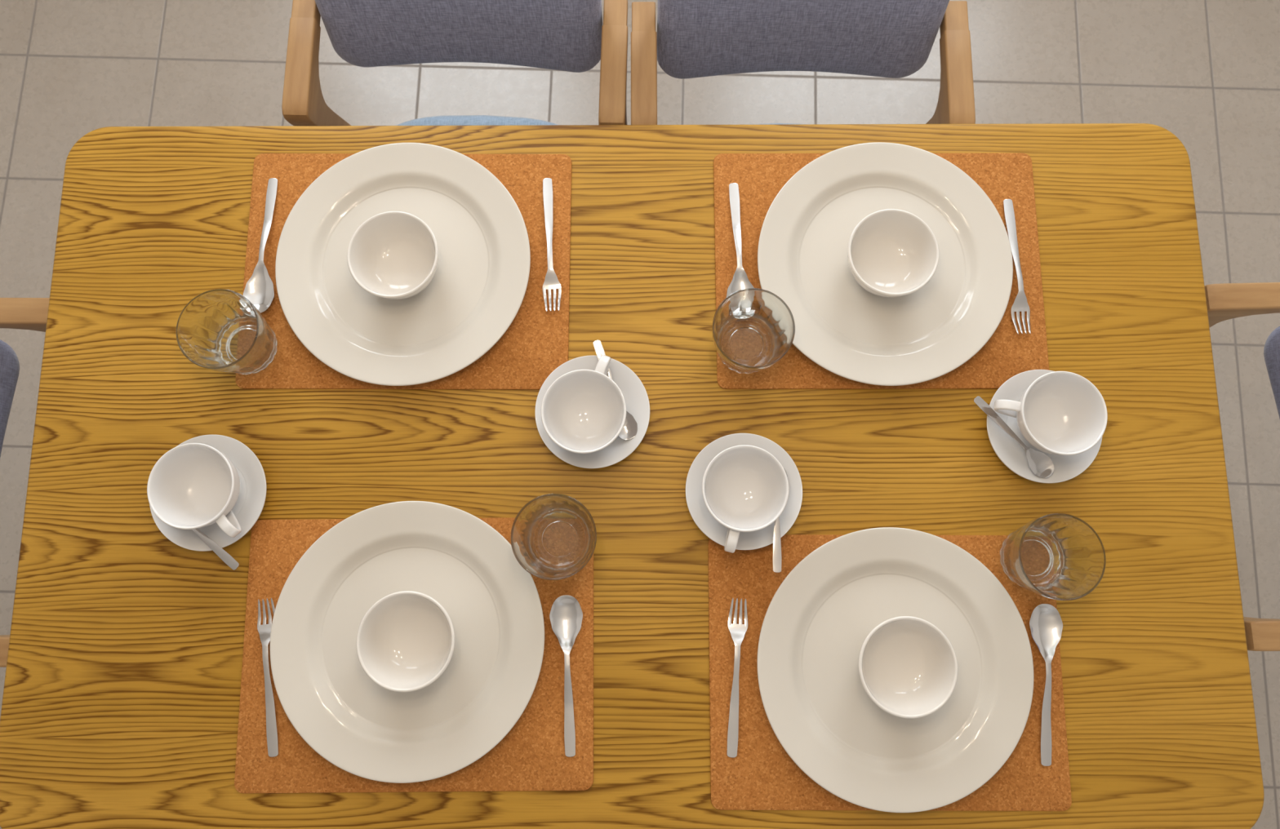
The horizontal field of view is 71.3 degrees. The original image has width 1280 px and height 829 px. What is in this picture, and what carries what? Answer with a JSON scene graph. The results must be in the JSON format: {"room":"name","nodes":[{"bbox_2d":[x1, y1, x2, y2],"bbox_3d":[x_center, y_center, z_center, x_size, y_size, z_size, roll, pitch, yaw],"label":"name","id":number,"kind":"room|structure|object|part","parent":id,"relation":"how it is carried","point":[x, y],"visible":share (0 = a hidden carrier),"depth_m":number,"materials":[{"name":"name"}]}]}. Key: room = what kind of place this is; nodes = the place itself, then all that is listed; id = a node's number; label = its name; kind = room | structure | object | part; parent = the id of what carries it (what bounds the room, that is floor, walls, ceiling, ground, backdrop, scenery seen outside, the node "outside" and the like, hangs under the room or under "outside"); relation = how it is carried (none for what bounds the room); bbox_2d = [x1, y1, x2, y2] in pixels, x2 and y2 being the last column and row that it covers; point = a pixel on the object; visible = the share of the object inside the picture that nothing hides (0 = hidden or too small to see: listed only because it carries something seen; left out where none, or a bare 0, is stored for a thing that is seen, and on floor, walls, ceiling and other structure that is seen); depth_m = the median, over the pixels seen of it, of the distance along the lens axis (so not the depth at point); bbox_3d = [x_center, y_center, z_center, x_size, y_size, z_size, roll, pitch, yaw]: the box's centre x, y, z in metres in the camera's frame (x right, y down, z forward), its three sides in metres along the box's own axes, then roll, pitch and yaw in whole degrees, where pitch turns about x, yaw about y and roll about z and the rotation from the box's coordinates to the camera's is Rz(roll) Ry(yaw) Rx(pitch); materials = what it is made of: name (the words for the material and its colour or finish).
{"room":"dining room","nodes":[
{"label":"dining room","id":0,"kind":"room"},
{"bbox_2d":[0,0,1279,828],"bbox_3d":[0.103,0.650,1.807,5.200,0.050,4.750,0,80,0],"label":"floor","id":1,"kind":"structure","parent":0,"point":[1206,73],"depth_m":2.02,"materials":[{"name":"tile"}]},
{"bbox_2d":[0,297,49,667],"bbox_3d":[-0.762,0.126,1.459,0.580,0.820,0.508,0,80,0],"label":"dining chair","id":2,"kind":"object","parent":1,"relation":"on","point":[21,313],"visible":0.12,"depth_m":1.27,"materials":[{"name":"blue fabric"}]},
{"bbox_3d":[-0.901,0.371,1.500,0.203,0.655,0.039,0,80,0],"label":"frame","id":3,"kind":"part","parent":2,"relation":"part of","materials":[{"name":"brown wood"}]},
{"bbox_3d":[-0.995,0.079,1.196,0.117,0.284,0.428,0,80,0],"label":"backrest","id":4,"kind":"part","parent":2,"relation":"part of","materials":[{"name":"blue fabric"}]},
{"bbox_3d":[-0.902,-0.091,1.582,0.203,0.655,0.039,0,80,0],"label":"frame","id":5,"kind":"part","parent":2,"relation":"part of","materials":[{"name":"brown wood"}]},
{"bbox_2d":[281,0,627,125],"bbox_3d":[-0.277,-0.357,1.544,0.508,0.820,0.580,2,80,0],"label":"dining chair","id":6,"kind":"object","parent":1,"relation":"on","point":[562,35],"visible":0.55,"depth_m":1.34,"materials":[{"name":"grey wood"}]},
{"bbox_3d":[-0.508,-0.485,1.651,0.039,0.655,0.203,2,80,0],"label":"frame","id":7,"kind":"part","parent":6,"relation":"part of","materials":[{"name":"brown wood"}]},
{"bbox_3d":[-0.271,-0.631,1.321,0.428,0.284,0.117,2,80,0],"label":"backrest","id":8,"kind":"part","parent":6,"relation":"part of","materials":[{"name":"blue fabric"}]},
{"bbox_3d":[-0.279,-0.299,1.517,0.424,0.057,0.457,2,80,0],"label":"seat","id":9,"kind":"part","parent":6,"relation":"part of","materials":[{"name":"blue fabric"}]},
{"bbox_3d":[-0.039,-0.473,1.648,0.039,0.655,0.203,2,80,0],"label":"frame","id":10,"kind":"part","parent":6,"relation":"part of","materials":[{"name":"brown wood"}]},
{"bbox_2d":[0,123,1264,828],"bbox_3d":[-0.016,0.120,1.500,1.523,0.740,0.917,0,80,0],"label":"dining table","id":11,"kind":"object","parent":1,"relation":"on","point":[120,710],"visible":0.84,"depth_m":1.13,"materials":[{"name":"brown wood"}]},
{"bbox_2d":[149,435,266,551],"bbox_3d":[-0.537,0.098,1.119,0.145,0.020,0.145,0,80,0],"label":"saucer","id":12,"kind":"object","parent":11,"relation":"on","point":[250,504],"visible":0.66,"depth_m":1.12,"materials":[{"name":"white ceramic"}]},
{"bbox_2d":[146,443,241,537],"bbox_3d":[-0.529,0.091,1.092,0.115,0.064,0.103,10,80,2],"label":"coffee cup","id":13,"kind":"object","parent":12,"relation":"on","point":[192,486],"visible":1,"depth_m":1.09,"materials":[{"name":"white ceramic"}]},
{"bbox_3d":[-0.495,0.132,1.078,0.012,0.040,0.038,-42,82,-7],"label":"handle","id":14,"kind":"part","parent":13,"relation":"part of","materials":[{"name":"white ceramic"}]},
{"bbox_2d":[191,528,239,570],"bbox_3d":[-0.538,0.143,1.100,0.132,0.016,0.029,34,82,6],"label":"teaspoon","id":15,"kind":"object","parent":12,"relation":"on","point":[228,560],"visible":0.56,"depth_m":1.09,"materials":[{"name":"silver metal"}]},
{"bbox_2d":[235,153,571,389],"bbox_3d":[-0.307,-0.193,1.179,0.429,0.003,0.325,0,80,0],"label":"placemat","id":16,"kind":"object","parent":11,"relation":"on","point":[535,344],"visible":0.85,"depth_m":1.17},
{"bbox_2d":[176,288,277,374],"bbox_3d":[-0.507,-0.095,1.115,0.099,0.090,0.099,-31,81,-5],"label":"drinking glass","id":17,"kind":"object","parent":16,"relation":"on","point":[218,330],"visible":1,"depth_m":1.11,"materials":[{"name":"clear glass"}]},
{"bbox_2d":[243,177,277,313],"bbox_3d":[-0.494,-0.225,1.175,0.041,0.014,0.190,1,80,0],"label":"spoon","id":18,"kind":"object","parent":16,"relation":"on","point":[259,289],"visible":0.87,"depth_m":1.17,"materials":[{"name":"silver metal"}]},
{"bbox_2d":[243,260,274,313],"bbox_3d":[-0.495,-0.165,1.165,0.041,0.013,0.070,1,80,0],"label":"spoon bowl","id":19,"kind":"object","parent":18,"relation":"on","point":[259,289],"depth_m":1.17,"materials":[{"name":"silver metal"}]},
{"bbox_3d":[-0.493,-0.259,1.181,0.013,0.014,0.120,1,80,0],"label":"handle","id":20,"kind":"part","parent":18,"relation":"part of","materials":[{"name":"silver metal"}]},
{"bbox_2d":[275,142,530,386],"bbox_3d":[-0.307,-0.197,1.167,0.330,0.022,0.330,-39,82,-6],"label":"dinner plate","id":21,"kind":"object","parent":16,"relation":"on","point":[477,287],"visible":0.98,"depth_m":1.17,"materials":[{"name":"beige ceramic"}]},
{"bbox_2d":[346,211,438,299],"bbox_3d":[-0.309,-0.196,1.143,0.114,0.057,0.114,18,80,3],"label":"bowl","id":22,"kind":"object","parent":21,"relation":"on","point":[391,255],"visible":1,"depth_m":1.15,"materials":[{"name":"white ceramic"}]},
{"bbox_2d":[542,177,561,311],"bbox_3d":[-0.119,-0.226,1.175,0.024,0.013,0.187,-3,80,-1],"label":"fork","id":23,"kind":"object","parent":16,"relation":"on","point":[551,281],"visible":1,"depth_m":1.17,"materials":[{"name":"silver metal"}]},
{"bbox_3d":[-0.120,-0.254,1.180,0.013,0.013,0.131,-3,80,0],"label":"handle","id":24,"kind":"part","parent":23,"relation":"part of","materials":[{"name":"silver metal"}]},
{"bbox_2d":[234,517,593,793],"bbox_3d":[-0.271,0.290,1.093,0.429,0.003,0.325,-1,80,0],"label":"placemat","id":25,"kind":"object","parent":11,"relation":"on","point":[531,757],"visible":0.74,"depth_m":1.08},
{"bbox_2d":[257,598,278,757],"bbox_3d":[-0.449,0.317,1.079,0.024,0.013,0.187,-7,80,-1],"label":"fork","id":26,"kind":"object","parent":25,"relation":"on","point":[264,630],"visible":1,"depth_m":1.08,"materials":[{"name":"silver metal"}]},
{"bbox_3d":[-0.446,0.345,1.075,0.013,0.013,0.131,-7,80,-1],"label":"handle","id":27,"kind":"part","parent":26,"relation":"part of","materials":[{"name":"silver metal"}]},
{"bbox_2d":[270,501,544,783],"bbox_3d":[-0.280,0.271,1.084,0.330,0.022,0.330,39,82,6],"label":"dinner plate","id":28,"kind":"object","parent":25,"relation":"on","point":[447,554],"visible":0.96,"depth_m":1.08,"materials":[{"name":"beige ceramic"}]},
{"bbox_2d":[355,591,454,692],"bbox_3d":[-0.272,0.267,1.061,0.114,0.057,0.114,-18,80,-3],"label":"bowl","id":29,"kind":"object","parent":28,"relation":"on","point":[405,642],"visible":1,"depth_m":1.07,"materials":[{"name":"white ceramic"}]},
{"bbox_2d":[511,493,596,580],"bbox_3d":[-0.099,0.148,1.071,0.101,0.090,0.101,-11,80,-2],"label":"drinking glass","id":30,"kind":"object","parent":25,"relation":"on","point":[553,536],"visible":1,"depth_m":1.09,"materials":[{"name":"clear glass"}]},
{"bbox_2d":[549,595,582,757],"bbox_3d":[-0.087,0.315,1.079,0.041,0.014,0.190,-2,80,0],"label":"spoon","id":31,"kind":"object","parent":25,"relation":"on","point":[566,616],"visible":1,"depth_m":1.09,"materials":[{"name":"silver metal"}]},
{"bbox_2d":[549,595,582,654],"bbox_3d":[-0.090,0.256,1.089,0.041,0.013,0.070,-2,80,0],"label":"spoon bowl","id":32,"kind":"object","parent":31,"relation":"on","point":[566,616],"depth_m":1.09,"materials":[{"name":"silver metal"}]},
{"bbox_3d":[-0.086,0.350,1.073,0.013,0.014,0.120,-2,80,0],"label":"handle","id":33,"kind":"part","parent":31,"relation":"part of","materials":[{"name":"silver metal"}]},
{"bbox_2d":[534,355,649,468],"bbox_3d":[-0.060,-0.003,1.136,0.145,0.020,0.145,0,80,0],"label":"saucer","id":34,"kind":"object","parent":11,"relation":"on","point":[635,395],"visible":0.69,"depth_m":1.13,"materials":[{"name":"white ceramic"}]},
{"bbox_2d":[541,355,626,453],"bbox_3d":[-0.070,-0.004,1.108,0.103,0.064,0.115,-17,80,-3],"label":"coffee cup","id":35,"kind":"object","parent":34,"relation":"on","point":[584,411],"visible":1,"depth_m":1.12,"materials":[{"name":"white ceramic"}]},
{"bbox_3d":[-0.048,-0.054,1.110,0.012,0.040,0.038,20,81,4],"label":"handle","id":36,"kind":"part","parent":35,"relation":"part of","materials":[{"name":"white ceramic"}]},
{"bbox_2d":[592,340,637,439],"bbox_3d":[-0.030,-0.032,1.131,0.029,0.016,0.132,-14,80,-2],"label":"teaspoon","id":37,"kind":"object","parent":34,"relation":"on","point":[629,429],"visible":0.59,"depth_m":1.13,"materials":[{"name":"silver metal"}]},
{"bbox_3d":[-0.042,-0.054,1.130,0.011,0.007,0.086,-19,88,-3],"label":"handle","id":38,"kind":"part","parent":37,"relation":"part of","materials":[{"name":"silver metal"}]},
{"bbox_2d":[618,410,637,439],"bbox_3d":[-0.020,0.009,1.127,0.029,0.006,0.047,-19,87,-3],"label":"spoon bowl","id":39,"kind":"object","parent":37,"relation":"on","point":[629,429],"depth_m":1.13,"materials":[{"name":"silver metal"}]},
{"bbox_2d":[685,433,802,550],"bbox_3d":[0.129,0.096,1.115,0.145,0.020,0.145,0,80,0],"label":"saucer","id":40,"kind":"object","parent":11,"relation":"on","point":[700,513],"visible":0.51,"depth_m":1.11,"materials":[{"name":"white ceramic"}]},
{"bbox_2d":[702,444,789,553],"bbox_3d":[0.127,0.098,1.087,0.103,0.064,0.115,-23,81,-4],"label":"coffee cup","id":41,"kind":"object","parent":40,"relation":"on","point":[745,488],"visible":1,"depth_m":1.10,"materials":[{"name":"white ceramic"}]},
{"bbox_3d":[0.111,0.147,1.071,0.012,0.040,0.038,14,80,3],"label":"handle","id":42,"kind":"part","parent":41,"relation":"part of","materials":[{"name":"white ceramic"}]},
{"bbox_2d":[773,468,788,573],"bbox_3d":[0.172,0.127,1.099,0.029,0.016,0.132,-3,80,0],"label":"teaspoon","id":43,"kind":"object","parent":40,"relation":"on","point":[776,540],"visible":0.49,"depth_m":1.09,"materials":[{"name":"silver metal"}]},
{"bbox_3d":[0.167,0.149,1.091,0.011,0.007,0.086,2,73,0],"label":"handle","id":44,"kind":"part","parent":43,"relation":"part of","materials":[{"name":"silver metal"}]},
{"bbox_2d":[713,153,1048,389],"bbox_3d":[0.314,-0.193,1.178,0.429,0.003,0.325,0,80,0],"label":"placemat","id":45,"kind":"object","parent":11,"relation":"on","point":[759,178],"visible":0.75,"depth_m":1.18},
{"bbox_2d":[726,182,754,297],"bbox_3d":[0.129,-0.217,1.173,0.041,0.014,0.190,-2,80,0],"label":"spoon","id":46,"kind":"object","parent":45,"relation":"on","point":[740,282],"visible":0.72,"depth_m":1.17,"materials":[{"name":"silver metal"}]},
{"bbox_3d":[0.128,-0.252,1.179,0.013,0.014,0.120,-2,80,0],"label":"handle","id":47,"kind":"part","parent":46,"relation":"part of","materials":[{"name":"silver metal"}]},
{"bbox_2d":[726,265,754,297],"bbox_3d":[0.131,-0.158,1.163,0.041,0.013,0.070,-2,80,0],"label":"spoon bowl","id":48,"kind":"object","parent":46,"relation":"on","point":[740,282],"depth_m":1.16,"materials":[{"name":"silver metal"}]},
{"bbox_2d":[711,288,795,373],"bbox_3d":[0.137,-0.096,1.114,0.099,0.090,0.099,-14,80,-2],"label":"drinking glass","id":49,"kind":"object","parent":45,"relation":"on","point":[753,329],"visible":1,"depth_m":1.13,"materials":[{"name":"clear glass"}]},
{"bbox_2d":[757,142,1013,386],"bbox_3d":[0.317,-0.197,1.166,0.330,0.022,0.330,39,82,6],"label":"dinner plate","id":50,"kind":"object","parent":45,"relation":"on","point":[854,333],"visible":0.98,"depth_m":1.17,"materials":[{"name":"beige ceramic"}]},
{"bbox_2d":[847,208,939,297],"bbox_3d":[0.317,-0.199,1.142,0.114,0.057,0.114,-18,80,-3],"label":"bowl","id":51,"kind":"object","parent":50,"relation":"on","point":[891,252],"visible":1,"depth_m":1.15,"materials":[{"name":"white ceramic"}]},
{"bbox_2d":[1003,199,1031,333],"bbox_3d":[0.493,-0.196,1.169,0.024,0.013,0.187,-2,80,0],"label":"fork","id":52,"kind":"object","parent":45,"relation":"on","point":[1020,304],"visible":1,"depth_m":1.16,"materials":[{"name":"silver metal"}]},
{"bbox_3d":[0.492,-0.224,1.174,0.013,0.013,0.131,-2,80,0],"label":"handle","id":53,"kind":"part","parent":52,"relation":"part of","materials":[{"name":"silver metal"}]},
{"bbox_2d":[707,534,1071,811],"bbox_3d":[0.299,0.311,1.089,0.429,0.003,0.325,0,80,0],"label":"placemat","id":54,"kind":"object","parent":11,"relation":"on","point":[762,775],"visible":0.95,"depth_m":1.08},
{"bbox_2d":[727,598,747,757],"bbox_3d":[0.116,0.317,1.079,0.024,0.013,0.187,4,80,1],"label":"fork","id":55,"kind":"object","parent":54,"relation":"on","point":[737,632],"visible":1,"depth_m":1.07,"materials":[{"name":"silver metal"}]},
{"bbox_3d":[0.114,0.345,1.074,0.013,0.013,0.131,4,80,1],"label":"handle","id":56,"kind":"part","parent":55,"relation":"part of","materials":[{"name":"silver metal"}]},
{"bbox_2d":[757,527,1033,813],"bbox_3d":[0.305,0.303,1.077,0.330,0.022,0.330,39,82,6],"label":"dinner plate","id":57,"kind":"object","parent":54,"relation":"on","point":[815,626],"visible":0.97,"depth_m":1.08,"materials":[{"name":"beige ceramic"}]},
{"bbox_2d":[857,616,957,719],"bbox_3d":[0.309,0.295,1.055,0.114,0.057,0.114,-18,80,-3],"label":"bowl","id":58,"kind":"object","parent":57,"relation":"on","point":[908,667],"visible":1,"depth_m":1.06,"materials":[{"name":"white ceramic"}]},
{"bbox_2d":[1029,604,1062,766],"bbox_3d":[0.490,0.325,1.076,0.041,0.014,0.190,3,80,1],"label":"spoon","id":59,"kind":"object","parent":54,"relation":"on","point":[1046,624],"visible":1,"depth_m":1.08,"materials":[{"name":"silver metal"}]},
{"bbox_2d":[1029,604,1062,663],"bbox_3d":[0.494,0.266,1.087,0.041,0.013,0.070,3,80,1],"label":"spoon bowl","id":60,"kind":"object","parent":59,"relation":"on","point":[1046,624],"depth_m":1.09,"materials":[{"name":"silver metal"}]},
{"bbox_3d":[0.488,0.360,1.070,0.013,0.014,0.120,3,80,1],"label":"handle","id":61,"kind":"part","parent":59,"relation":"part of","materials":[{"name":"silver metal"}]},
{"bbox_2d":[1000,513,1106,600],"bbox_3d":[0.484,0.171,1.066,0.099,0.090,0.099,4,80,1],"label":"drinking glass","id":62,"kind":"object","parent":54,"relation":"on","point":[1060,557],"visible":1,"depth_m":1.07,"materials":[{"name":"clear glass"}]},
{"bbox_2d":[986,369,1102,483],"bbox_3d":[0.509,0.016,1.132,0.145,0.020,0.145,0,80,0],"label":"saucer","id":63,"kind":"object","parent":11,"relation":"on","point":[1066,468],"visible":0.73,"depth_m":1.13,"materials":[{"name":"white ceramic"}]},
{"bbox_2d":[973,395,1053,478],"bbox_3d":[0.464,0.031,1.117,0.133,0.012,0.029,42,83,7],"label":"teaspoon","id":64,"kind":"object","parent":63,"relation":"on","point":[1042,465],"visible":1,"depth_m":1.11,"materials":[{"name":"silver metal"}]},
{"bbox_3d":[0.451,0.010,1.118,0.011,0.006,0.086,-42,83,-7],"label":"handle","id":65,"kind":"part","parent":64,"relation":"part of","materials":[{"name":"silver metal"}]},
{"bbox_2d":[1023,446,1053,478],"bbox_3d":[0.496,0.059,1.115,0.029,0.006,0.047,-43,88,-7],"label":"spoon bowl","id":66,"kind":"object","parent":64,"relation":"on","point":[1042,465],"depth_m":1.11,"materials":[{"name":"silver metal"}]},
{"bbox_2d":[994,371,1107,455],"bbox_3d":[0.507,-0.001,1.107,0.103,0.064,0.115,-42,82,-7],"label":"coffee cup","id":67,"kind":"object","parent":63,"relation":"on","point":[1060,413],"visible":1,"depth_m":1.11,"materials":[{"name":"white ceramic"}]},
{"bbox_3d":[0.454,-0.008,1.101,0.038,0.040,0.012,10,80,2],"label":"handle","id":68,"kind":"part","parent":67,"relation":"part of","materials":[{"name":"white ceramic"}]},
{"bbox_2d":[631,0,975,124],"bbox_3d":[0.241,-0.341,1.541,0.508,0.820,0.580,0,80,0],"label":"dining chair","id":69,"kind":"object","parent":1,"relation":"on","point":[693,38],"visible":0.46,"depth_m":1.33,"materials":[{"name":"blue fabric"}]},
{"bbox_3d":[0.006,-0.463,1.647,0.039,0.655,0.203,0,80,0],"label":"frame","id":70,"kind":"part","parent":69,"relation":"part of","materials":[{"name":"brown wood"}]},
{"bbox_3d":[0.241,-0.283,1.514,0.424,0.057,0.457,0,80,0],"label":"seat","id":71,"kind":"part","parent":69,"relation":"part of","materials":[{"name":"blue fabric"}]},
{"bbox_3d":[0.240,-0.616,1.317,0.428,0.284,0.117,0,80,0],"label":"backrest","id":72,"kind":"part","parent":69,"relation":"part of","materials":[{"name":"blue fabric"}]},
{"bbox_3d":[0.475,-0.465,1.646,0.039,0.655,0.203,0,80,0],"label":"frame","id":73,"kind":"part","parent":69,"relation":"part of","materials":[{"name":"brown wood"}]},
{"bbox_2d":[1204,282,1279,651],"bbox_3d":[0.772,0.106,1.461,0.580,0.820,0.508,-1,80,0],"label":"dining chair","id":74,"kind":"object","parent":1,"relation":"on","point":[1224,301],"visible":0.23,"depth_m":1.26,"materials":[{"name":"brown wood"}]},
{"bbox_3d":[0.908,-0.113,1.583,0.203,0.655,0.039,-1,80,0],"label":"frame","id":75,"kind":"part","parent":74,"relation":"part of","materials":[{"name":"brown wood"}]},
{"bbox_3d":[0.915,0.349,1.501,0.203,0.655,0.039,-1,80,0],"label":"frame","id":76,"kind":"part","parent":74,"relation":"part of","materials":[{"name":"brown wood"}]},
{"bbox_3d":[1.003,0.056,1.197,0.117,0.284,0.428,-1,80,0],"label":"backrest","id":77,"kind":"part","parent":74,"relation":"part of","materials":[{"name":"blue fabric"}]}
]}

